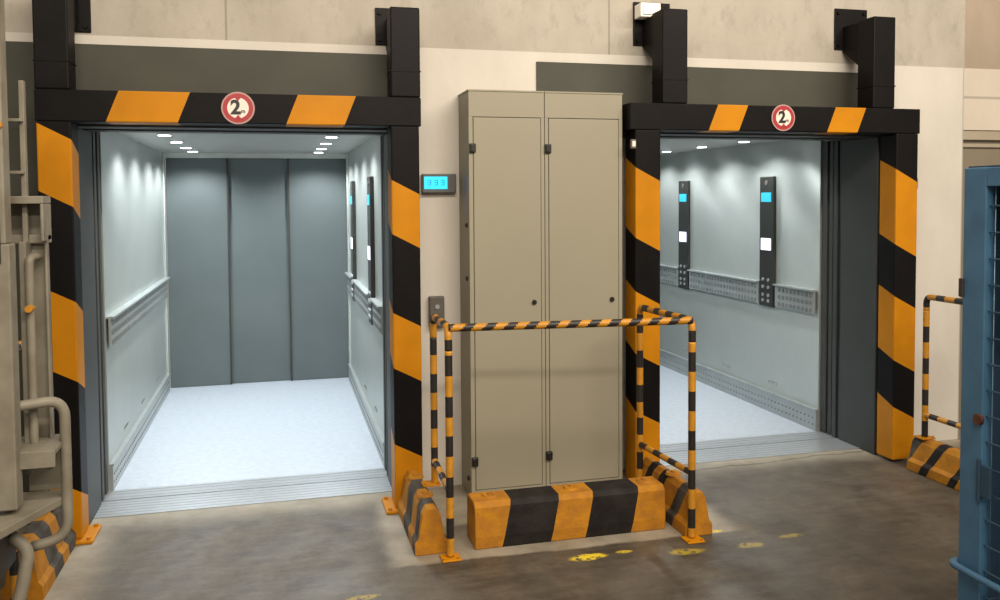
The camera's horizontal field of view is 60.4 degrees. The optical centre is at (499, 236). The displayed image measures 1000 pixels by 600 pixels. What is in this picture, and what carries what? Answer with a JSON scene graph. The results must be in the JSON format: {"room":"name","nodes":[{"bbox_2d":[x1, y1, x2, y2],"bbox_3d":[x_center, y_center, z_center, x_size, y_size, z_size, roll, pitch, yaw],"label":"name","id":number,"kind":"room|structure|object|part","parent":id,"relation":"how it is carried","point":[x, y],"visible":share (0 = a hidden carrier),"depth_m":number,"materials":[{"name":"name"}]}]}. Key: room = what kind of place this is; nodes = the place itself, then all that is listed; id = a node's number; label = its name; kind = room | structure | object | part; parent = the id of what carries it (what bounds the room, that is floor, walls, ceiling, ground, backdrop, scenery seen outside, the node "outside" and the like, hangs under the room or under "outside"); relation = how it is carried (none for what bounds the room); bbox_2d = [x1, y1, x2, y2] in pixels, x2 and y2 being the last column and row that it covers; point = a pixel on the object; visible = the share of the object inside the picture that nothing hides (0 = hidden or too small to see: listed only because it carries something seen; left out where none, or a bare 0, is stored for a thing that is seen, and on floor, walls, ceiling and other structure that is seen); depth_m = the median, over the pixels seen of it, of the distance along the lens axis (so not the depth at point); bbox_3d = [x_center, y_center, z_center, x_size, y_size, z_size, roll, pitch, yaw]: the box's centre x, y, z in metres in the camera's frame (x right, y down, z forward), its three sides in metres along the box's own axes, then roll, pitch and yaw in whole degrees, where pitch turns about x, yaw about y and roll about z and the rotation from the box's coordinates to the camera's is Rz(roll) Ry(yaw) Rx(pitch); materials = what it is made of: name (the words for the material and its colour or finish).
{"room":"freight elevator lobby","nodes":[
{"label":"freight elevator lobby","id":0,"kind":"room"},
{"bbox_2d":[129,132,308,134],"bbox_3d":[-1.562,-0.797,5.207,2.330,0.335,0.200,-1,3,-14],"label":"wall","id":1,"kind":"structure","parent":0,"point":[129,132],"depth_m":5.27,"materials":[{"name":"black metal"}]},
{"bbox_2d":[97,132,383,490],"bbox_3d":[-1.934,0.364,6.821,1.777,2.290,3.015,-1,3,-14],"label":"car","id":2,"kind":"object","parent":1,"relation":"attached to","point":[272,275],"visible":1,"depth_m":7.62,"materials":[{"name":"metal"}]},
{"bbox_3d":[-2.705,0.520,6.553,0.045,0.183,2.810,-1,3,-14],"label":"bumper rail","id":3,"kind":"part","parent":2,"relation":"part of","materials":[{"name":"grey metal"}]},
{"bbox_3d":[-2.705,1.401,6.579,0.028,0.162,2.850,-1,3,-14],"label":"kick rail","id":4,"kind":"part","parent":2,"relation":"part of","materials":[{"name":"grey metal"}]},
{"bbox_2d":[156,134,172,135],"bbox_3d":[-2.240,-0.681,5.739,0.103,0.012,0.103,0,2,8],"label":"recessed light","id":5,"kind":"object","parent":2,"relation":"attached to","point":[156,134],"depth_m":5.71,"materials":[{"name":"grey plastic"}]},
{"bbox_3d":[-3.089,0.328,7.960,0.012,2.200,0.100,-1,3,-14],"label":"corner post","id":6,"kind":"part","parent":2,"relation":"part of","materials":[{"name":"metal"}]},
{"bbox_3d":[-2.833,0.340,8.094,0.544,2.149,0.030,-1,3,-14],"label":"door panel","id":7,"kind":"part","parent":2,"relation":"part of","materials":[{"name":"metal"}]},
{"bbox_3d":[-2.308,0.329,8.265,0.559,2.149,0.030,-1,3,-14],"label":"door panel","id":8,"kind":"part","parent":2,"relation":"part of","materials":[{"name":"metal"}]},
{"bbox_3d":[-1.762,0.320,8.386,0.559,2.149,0.030,-1,3,-14],"label":"door panel","id":9,"kind":"part","parent":2,"relation":"part of","materials":[{"name":"metal"}]},
{"bbox_2d":[319,142,332,144],"bbox_3d":[-1.354,-0.726,6.691,0.104,0.016,0.104,-1,3,-14],"label":"recessed light","id":10,"kind":"object","parent":2,"relation":"attached to","point":[326,143],"depth_m":6.66,"materials":[{"name":"grey plastic"}]},
{"bbox_3d":[-1.477,0.299,8.376,0.012,2.200,0.100,-1,3,-14],"label":"corner post","id":11,"kind":"part","parent":2,"relation":"part of","materials":[{"name":"metal"}]},
{"bbox_3d":[-1.408,0.446,8.051,0.045,0.183,0.555,-1,3,-14],"label":"bumper rail","id":12,"kind":"part","parent":2,"relation":"part of","materials":[{"name":"grey metal"}]},
{"bbox_3d":[-1.302,0.039,7.646,0.030,1.060,0.200,-1,3,-14],"label":"control panel","id":13,"kind":"part","parent":2,"relation":"part of","materials":[{"name":"black metal"}]},
{"bbox_3d":[-1.121,0.492,6.944,0.045,0.183,1.235,-1,3,-14],"label":"bumper rail","id":14,"kind":"part","parent":2,"relation":"part of","materials":[{"name":"grey metal"}]},
{"bbox_3d":[-1.108,1.372,6.991,0.028,0.162,2.850,-1,3,-14],"label":"kick rail","id":15,"kind":"part","parent":2,"relation":"part of","materials":[{"name":"grey metal"}]},
{"bbox_3d":[-0.930,0.098,6.209,0.030,1.060,0.200,-1,3,-14],"label":"control panel","id":16,"kind":"part","parent":2,"relation":"part of","materials":[{"name":"black metal"}]},
{"bbox_3d":[-0.838,0.537,5.853,0.045,0.183,0.520,-1,3,-14],"label":"bumper rail","id":17,"kind":"part","parent":2,"relation":"part of","materials":[{"name":"grey metal"}]},
{"bbox_2d":[0,436,959,599],"bbox_3d":[1.652,1.744,1.079,14.000,0.100,9.600,-1,3,-14],"label":"floor","id":18,"kind":"structure","parent":0,"point":[852,524],"depth_m":4.27,"materials":[{"name":"concrete"}]},
{"bbox_2d":[9,340,54,599],"bbox_3d":[-2.147,1.028,3.917,0.096,1.137,0.620,-1,3,-14],"label":"guard rail","id":19,"kind":"object","parent":18,"relation":"on","point":[13,570],"visible":0.08,"depth_m":3.66,"materials":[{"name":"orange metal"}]},
{"bbox_3d":[-2.080,1.086,3.662,0.038,1.018,0.038,-1,3,-14],"label":"post","id":20,"kind":"part","parent":19,"relation":"part of","materials":[{"name":"metal"}]},
{"bbox_3d":[-2.150,0.514,3.894,0.038,0.107,0.568,-1,3,-14],"label":"rail","id":21,"kind":"part","parent":19,"relation":"part of","materials":[{"name":"metal"}]},
{"bbox_2d":[0,0,72,599],"bbox_3d":[-2.181,0.263,2.946,1.165,2.750,0.750,-1,3,-14],"label":"frame","id":22,"kind":"object","parent":18,"relation":"on","point":[45,455],"visible":1,"depth_m":3.29,"materials":[{"name":"grey paint"}]},
{"bbox_2d":[10,196,51,243],"bbox_3d":[-1.959,-0.062,3.315,0.390,0.185,0.120,-1,3,-14],"label":"shelf","id":23,"kind":"object","parent":22,"relation":"attached to","point":[30,215],"depth_m":3.36,"materials":[{"name":"beige metal"}]},
{"bbox_3d":[-1.804,0.449,3.338,0.032,0.771,0.079,0,2,4],"label":"pull handle","id":24,"kind":"part","parent":22,"relation":"part of","materials":[{"name":"grey paint"}]},
{"bbox_2d":[20,434,61,469],"bbox_3d":[-1.789,0.832,3.329,0.175,0.065,0.250,-1,3,-14],"label":"shelf","id":25,"kind":"object","parent":22,"relation":"attached to","point":[41,452],"depth_m":3.23,"materials":[{"name":"beige metal"}]},
{"bbox_3d":[-1.804,0.935,3.443,0.150,0.160,0.010,-1,3,-14],"label":"plate","id":26,"kind":"part","parent":22,"relation":"part of","materials":[{"name":"grey paint"}]},
{"bbox_2d":[0,505,75,599],"bbox_3d":[-2.173,1.451,4.067,0.170,0.280,0.640,-1,3,-14],"label":"kerb","id":27,"kind":"object","parent":18,"relation":"on","point":[48,562],"visible":0.43,"depth_m":3.94,"materials":[{"name":"orange paint"}]},
{"bbox_2d":[32,0,422,544],"bbox_3d":[-1.416,0.091,4.718,2.033,2.930,0.390,-1,3,-14],"label":"portal","id":28,"kind":"object","parent":18,"relation":"on","point":[59,107],"visible":0.85,"depth_m":4.53,"materials":[{"name":"black metal"}]},
{"bbox_3d":[-2.255,0.486,4.440,0.161,2.140,0.160,-1,3,-14],"label":"post","id":29,"kind":"part","parent":28,"relation":"part of","materials":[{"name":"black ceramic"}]},
{"bbox_3d":[-2.312,-1.179,4.531,0.130,0.294,0.178,-1,3,-14],"label":"bracket arm","id":30,"kind":"part","parent":28,"relation":"part of","materials":[{"name":"black metal"}]},
{"bbox_3d":[-2.335,-1.234,4.619,0.250,0.262,0.014,-1,3,-14],"label":"wall plate","id":31,"kind":"part","parent":28,"relation":"part of","materials":[{"name":"black metal"}]},
{"bbox_3d":[-2.243,1.564,4.488,0.261,0.018,0.240,-1,3,-14],"label":"plate","id":32,"kind":"part","parent":28,"relation":"part of","materials":[{"name":"orange metal"}]},
{"bbox_2d":[221,92,254,123],"bbox_3d":[-1.380,-0.677,4.528,0.170,0.170,0.009,-1,3,-14],"label":"sign","id":33,"kind":"object","parent":28,"relation":"attached to","point":[236,107],"visible":1,"depth_m":4.53,"materials":[{"name":"red plastic"}]},
{"bbox_3d":[-0.610,-1.233,5.066,0.250,0.215,0.014,-1,3,-14],"label":"wall plate","id":34,"kind":"part","parent":28,"relation":"part of","materials":[{"name":"black metal"}]},
{"bbox_3d":[-0.585,-1.122,4.981,0.130,0.294,0.178,-1,3,-14],"label":"bracket arm","id":35,"kind":"part","parent":28,"relation":"part of","materials":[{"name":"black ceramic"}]},
{"bbox_3d":[-0.548,1.534,4.925,0.233,0.018,0.240,-1,3,-14],"label":"plate","id":36,"kind":"part","parent":28,"relation":"part of","materials":[{"name":"orange metal"}]},
{"bbox_3d":[-0.539,0.455,4.883,0.158,2.140,0.160,-1,3,-14],"label":"post","id":37,"kind":"part","parent":28,"relation":"part of","materials":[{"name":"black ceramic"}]},
{"bbox_2d":[397,469,446,555],"bbox_3d":[-0.419,1.433,4.557,0.170,0.250,0.660,-1,3,-14],"label":"kerb","id":38,"kind":"object","parent":18,"relation":"on","point":[420,517],"visible":0.95,"depth_m":4.31,"materials":[{"name":"orange paint"}]},
{"bbox_2d":[458,89,622,492],"bbox_3d":[0.248,0.334,5.203,0.959,2.380,0.302,-1,3,-14],"label":"tall cabinet","id":39,"kind":"object","parent":18,"relation":"on","point":[540,172],"visible":0.85,"depth_m":5.07,"materials":[{"name":"beige metal"}]},
{"bbox_3d":[0.048,0.395,5.024,0.403,2.166,0.011,-1,3,-14],"label":"door","id":40,"kind":"part","parent":39,"relation":"part of","materials":[{"name":"beige metal"}]},
{"bbox_3d":[0.275,-0.770,5.037,0.943,0.149,0.008,-1,3,-14],"label":"rail","id":41,"kind":"part","parent":39,"relation":"part of","materials":[{"name":"beige metal"}]},
{"bbox_3d":[0.503,0.387,5.142,0.438,2.166,0.011,-1,3,-14],"label":"door","id":42,"kind":"part","parent":39,"relation":"part of","materials":[{"name":"beige metal"}]},
{"bbox_2d":[421,305,704,562],"bbox_3d":[0.293,0.975,4.526,1.352,1.152,0.727,-1,3,-14],"label":"guard rail","id":43,"kind":"object","parent":18,"relation":"on","point":[672,318],"visible":0.98,"depth_m":4.36,"materials":[{"name":"orange metal"}]},
{"bbox_3d":[-0.368,1.319,4.591,0.096,0.010,0.090,-1,3,-14],"label":"foot plate","id":44,"kind":"part","parent":43,"relation":"part of","materials":[{"name":"orange metal"}]},
{"bbox_3d":[-0.352,0.930,4.579,0.038,0.788,0.038,-1,3,-14],"label":"post","id":45,"kind":"part","parent":43,"relation":"part of","materials":[{"name":"metal"}]},
{"bbox_3d":[-0.297,1.219,4.388,0.034,0.064,0.422,-1,3,-14],"label":"rail","id":46,"kind":"part","parent":43,"relation":"part of","materials":[{"name":"orange metal"}]},
{"bbox_3d":[-0.302,0.477,4.356,0.038,0.134,0.458,-1,3,-14],"label":"rail","id":47,"kind":"part","parent":43,"relation":"part of","materials":[{"name":"orange metal"}]},
{"bbox_3d":[-0.246,1.056,4.178,0.038,1.008,0.038,-1,3,-14],"label":"post","id":48,"kind":"part","parent":43,"relation":"part of","materials":[{"name":"orange metal"}]},
{"bbox_3d":[-0.241,1.567,4.195,0.096,0.010,0.090,-1,3,-14],"label":"foot plate","id":49,"kind":"part","parent":43,"relation":"part of","materials":[{"name":"orange metal"}]},
{"bbox_3d":[0.363,0.434,4.258,1.244,0.040,0.037,-1,3,-10],"label":"rail","id":50,"kind":"part","parent":43,"relation":"part of","materials":[{"name":"orange metal"}]},
{"bbox_3d":[0.817,0.994,5.019,0.038,0.970,0.038,-1,3,-14],"label":"post","id":51,"kind":"part","parent":43,"relation":"part of","materials":[{"name":"orange metal"}]},
{"bbox_3d":[0.900,1.211,4.713,0.034,0.064,0.652,-1,3,-14],"label":"rail","id":52,"kind":"part","parent":43,"relation":"part of","materials":[{"name":"orange metal"}]},
{"bbox_3d":[0.894,0.459,4.681,0.038,0.127,0.688,-1,3,-14],"label":"rail","id":53,"kind":"part","parent":43,"relation":"part of","materials":[{"name":"orange metal"}]},
{"bbox_3d":[0.980,1.039,4.391,0.038,1.008,0.038,-1,3,-14],"label":"post","id":54,"kind":"part","parent":43,"relation":"part of","materials":[{"name":"orange metal"}]},
{"bbox_3d":[0.987,1.550,4.399,0.096,0.010,0.090,-1,3,-14],"label":"foot plate","id":55,"kind":"part","parent":43,"relation":"part of","materials":[{"name":"orange metal"}]},
{"bbox_2d":[467,476,664,549],"bbox_3d":[0.351,1.428,4.508,1.032,0.253,0.200,-1,3,-14],"label":"concrete barrier","id":56,"kind":"object","parent":18,"relation":"on","point":[511,517],"visible":1,"depth_m":4.42,"materials":[{"name":"orange paint"}]},
{"bbox_2d":[642,456,711,535],"bbox_3d":[0.950,1.413,4.755,0.155,0.253,0.640,-1,3,-14],"label":"kerb","id":57,"kind":"object","parent":18,"relation":"on","point":[676,487],"visible":0.71,"depth_m":4.57,"materials":[{"name":"orange paint"}]},
{"bbox_2d":[622,2,919,477],"bbox_3d":[1.716,-0.020,5.544,2.030,3.002,0.352,-1,3,-14],"label":"portal","id":58,"kind":"object","parent":18,"relation":"on","point":[868,42],"visible":0.97,"depth_m":5.43,"materials":[{"name":"black metal"}]},
{"bbox_2d":[630,139,635,148],"bbox_3d":[0.790,-0.549,5.099,0.033,0.055,0.028,-1,3,-14],"label":"lamp","id":59,"kind":"object","parent":58,"relation":"attached to","point":[632,141],"visible":1,"depth_m":5.09,"materials":[{"name":"grey plastic"}]},
{"bbox_3d":[0.871,0.430,5.247,0.162,2.140,0.160,-1,3,-14],"label":"post","id":60,"kind":"part","parent":58,"relation":"part of","materials":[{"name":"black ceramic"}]},
{"bbox_3d":[0.988,-1.221,5.384,0.130,0.294,0.178,-1,3,-14],"label":"bracket arm","id":61,"kind":"part","parent":58,"relation":"part of","materials":[{"name":"black metal"}]},
{"bbox_2d":[635,2,660,19],"bbox_3d":[0.927,-1.412,5.392,0.135,0.087,0.109,-1,3,-14],"label":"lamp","id":62,"kind":"object","parent":58,"relation":"on","point":[643,11],"visible":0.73,"depth_m":5.34,"materials":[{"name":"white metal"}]},
{"bbox_3d":[0.963,-1.348,5.469,0.250,0.272,0.014,-1,3,-14],"label":"wall plate","id":63,"kind":"part","parent":58,"relation":"part of","materials":[{"name":"black metal"}]},
{"bbox_2d":[771,104,794,130],"bbox_3d":[1.760,-0.737,5.339,0.164,0.164,0.009,-1,3,-14],"label":"sign","id":64,"kind":"object","parent":58,"relation":"attached to","point":[783,116],"visible":1,"depth_m":5.33,"materials":[{"name":"red plastic"}]},
{"bbox_3d":[2.379,-1.402,5.834,0.250,0.275,0.014,-1,3,-14],"label":"wall plate","id":65,"kind":"part","parent":58,"relation":"part of","materials":[{"name":"black metal"}]},
{"bbox_3d":[2.403,-1.266,5.749,0.130,0.294,0.178,-1,3,-14],"label":"bracket arm","id":66,"kind":"part","parent":58,"relation":"part of","materials":[{"name":"black metal"}]},
{"bbox_3d":[2.632,0.398,5.702,0.166,2.140,0.160,-1,3,-14],"label":"post","id":67,"kind":"part","parent":58,"relation":"part of","materials":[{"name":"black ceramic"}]},
{"bbox_2d":[906,437,959,490],"bbox_3d":[2.798,1.403,5.136,0.170,0.215,0.840,-1,3,-14],"label":"kerb","id":68,"kind":"object","parent":18,"relation":"on","point":[937,461],"visible":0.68,"depth_m":5.31,"materials":[{"name":"orange paint"}]},
{"bbox_2d":[914,294,962,439],"bbox_3d":[2.801,0.945,5.050,0.096,1.137,0.920,-1,3,-14],"label":"guard rail","id":69,"kind":"object","parent":18,"relation":"on","point":[924,435],"visible":0.8,"depth_m":5.43,"materials":[{"name":"orange metal"}]},
{"bbox_3d":[2.700,1.276,5.467,0.096,0.010,0.090,-1,3,-14],"label":"foot plate","id":70,"kind":"part","parent":69,"relation":"part of","materials":[{"name":"orange metal"}]},
{"bbox_3d":[2.697,0.868,5.449,0.038,0.803,0.038,-1,3,-14],"label":"post","id":71,"kind":"part","parent":69,"relation":"part of","materials":[{"name":"orange metal"}]},
{"bbox_3d":[2.803,1.148,5.059,0.034,0.034,0.830,-1,3,-14],"label":"rail","id":72,"kind":"part","parent":69,"relation":"part of","materials":[{"name":"orange metal"}]},
{"bbox_3d":[2.798,0.430,5.028,0.038,0.107,0.868,-1,3,-14],"label":"rail","id":73,"kind":"part","parent":69,"relation":"part of","materials":[{"name":"metal"}]},
{"bbox_2d":[949,165,999,599],"bbox_3d":[2.249,0.683,2.825,0.824,1.861,1.183,-1,3,-14],"label":"cage","id":74,"kind":"object","parent":18,"relation":"on","point":[977,564],"visible":1,"depth_m":3.20,"materials":[{"name":"blue paint"}]},
{"bbox_3d":[1.770,0.676,3.180,0.014,0.040,0.040,-1,3,-14],"label":"latch knob","id":75,"kind":"part","parent":74,"relation":"part of","materials":[{"name":"orange metal"}]},
{"bbox_3d":[2.268,-0.205,2.776,0.780,0.069,1.150,-1,3,-14],"label":"frame","id":76,"kind":"part","parent":74,"relation":"part of","materials":[{"name":"blue paint"}]},
{"bbox_2d":[4,0,999,487],"bbox_3d":[0.462,-1.091,5.487,14.000,5.200,0.250,-1,3,-14],"label":"wall","id":77,"kind":"structure","parent":0,"point":[938,92],"depth_m":5.38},
{"bbox_2d":[6,41,387,524],"bbox_3d":[-3.460,0.282,4.392,5.810,2.605,0.012,-1,3,-14],"label":"elevator door frame","id":78,"kind":"structure","parent":77,"relation":"attached to","point":[98,66],"depth_m":4.78,"materials":[{"name":"grey metal"}]},
{"bbox_2d":[77,124,391,524],"bbox_3d":[-1.477,0.397,4.961,1.730,2.298,0.415,-1,3,-14],"label":"trim","id":79,"kind":"structure","parent":77,"relation":"attached to","point":[84,136],"depth_m":4.79,"materials":[{"name":"grey metal"}]},
{"bbox_2d":[91,132,387,500],"bbox_3d":[-1.553,0.452,5.256,2.230,2.156,0.190,-1,3,-14],"label":"trim","id":80,"kind":"structure","parent":77,"relation":"attached to","point":[95,136],"depth_m":5.10,"materials":[{"name":"grey metal"}]},
{"bbox_2d":[94,468,391,518],"bbox_3d":[-1.514,1.546,5.182,1.730,0.025,0.460,-1,3,-14],"label":"trim","id":81,"kind":"structure","parent":77,"relation":"attached to","point":[128,502],"depth_m":5.16,"materials":[{"name":"metal"}]},
{"bbox_2d":[428,296,444,325],"bbox_3d":[-0.381,0.450,5.173,0.090,0.180,0.058,-1,3,-14],"label":"box","id":82,"kind":"object","parent":77,"relation":"attached to","point":[435,303],"visible":0.65,"depth_m":5.15,"materials":[{"name":"grey metal"}]},
{"bbox_2d":[421,174,455,192],"bbox_3d":[-0.367,-0.318,5.150,0.206,0.114,0.048,-1,3,-14],"label":"display","id":83,"kind":"object","parent":77,"relation":"attached to","point":[430,183],"visible":1,"depth_m":5.13,"materials":[{"name":"teal plastic"}]},
{"bbox_2d":[449,177,453,189],"bbox_3d":[-0.290,-0.319,5.148,0.027,0.080,0.003,-1,3,-14],"label":"grille","id":84,"kind":"object","parent":83,"relation":"attached to","point":[451,179],"depth_m":5.15,"materials":[{"name":"grey plastic"}]},
{"bbox_2d":[536,62,859,139],"bbox_3d":[1.343,-0.869,5.589,2.310,0.455,0.012,-1,3,-14],"label":"elevator door frame","id":85,"kind":"structure","parent":77,"relation":"attached to","point":[705,85],"depth_m":5.61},
{"bbox_2d":[660,431,858,465],"bbox_3d":[1.628,1.489,5.994,1.740,0.025,0.460,-1,3,-14],"label":"trim","id":86,"kind":"structure","parent":77,"relation":"attached to","point":[718,450],"depth_m":6.02,"materials":[{"name":"metal"}]},
{"bbox_2d":[660,132,880,454],"bbox_3d":[1.664,0.341,5.772,1.740,2.298,0.415,-1,3,-14],"label":"trim","id":87,"kind":"structure","parent":77,"relation":"attached to","point":[859,159],"depth_m":5.94,"materials":[{"name":"grey metal"}]},
{"bbox_2d":[820,141,839,436],"bbox_3d":[1.589,0.395,6.068,2.240,2.156,0.190,-1,3,-14],"label":"trim","id":88,"kind":"structure","parent":77,"relation":"attached to","point":[830,205],"depth_m":6.28,"materials":[{"name":"grey metal"}]},
{"bbox_2d":[958,148,999,435],"bbox_3d":[3.858,0.372,6.409,1.215,2.150,0.085,-1,3,-14],"label":"door","id":89,"kind":"structure","parent":77,"relation":"in","point":[971,156],"depth_m":6.24,"materials":[{"name":"metal"}]},
{"bbox_2d":[963,130,999,147],"bbox_3d":[3.857,-0.711,6.336,1.215,0.120,0.140,-1,3,-14],"label":"trim","id":90,"kind":"structure","parent":77,"relation":"attached to","point":[971,138],"depth_m":6.18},
{"bbox_3d":[1.579,-0.854,6.019,2.340,0.335,0.200,-1,3,-14],"label":"wall","id":91,"kind":"structure","parent":0,"visible":0},
{"bbox_2d":[660,139,822,443],"bbox_3d":[1.180,0.308,7.625,1.776,2.290,3.015,-1,3,-14],"label":"car","id":92,"kind":"object","parent":91,"relation":"attached to","point":[741,220],"visible":0.52,"depth_m":7.25,"materials":[{"name":"metal"}]},
{"bbox_3d":[1.706,0.390,8.856,0.045,0.183,0.555,-1,3,-14],"label":"bumper rail","id":93,"kind":"part","parent":92,"relation":"part of","materials":[{"name":"grey metal"}]},
{"bbox_3d":[1.811,-0.017,8.450,0.030,1.060,0.200,-1,3,-14],"label":"control panel","id":94,"kind":"part","parent":92,"relation":"part of","materials":[{"name":"black metal"}]},
{"bbox_3d":[1.993,0.436,7.748,0.045,0.183,1.235,-1,3,-14],"label":"bumper rail","id":95,"kind":"part","parent":92,"relation":"part of","materials":[{"name":"grey metal"}]},
{"bbox_3d":[2.005,1.316,7.795,0.028,0.162,2.850,-1,3,-14],"label":"kick rail","id":96,"kind":"part","parent":92,"relation":"part of","materials":[{"name":"grey metal"}]},
{"bbox_2d":[737,140,750,142],"bbox_3d":[1.935,-0.754,6.818,0.104,0.016,0.104,-1,3,-14],"label":"recessed light","id":97,"kind":"object","parent":92,"relation":"attached to","point":[740,141],"depth_m":6.78,"materials":[{"name":"grey plastic"}]},
{"bbox_3d":[2.183,0.042,7.013,0.030,1.060,0.200,-1,3,-14],"label":"control panel","id":98,"kind":"part","parent":92,"relation":"part of","materials":[{"name":"black metal"}]},
{"bbox_3d":[2.275,0.481,6.657,0.045,0.183,0.520,-1,3,-14],"label":"bumper rail","id":99,"kind":"part","parent":92,"relation":"part of","materials":[{"name":"grey metal"}]}
]}

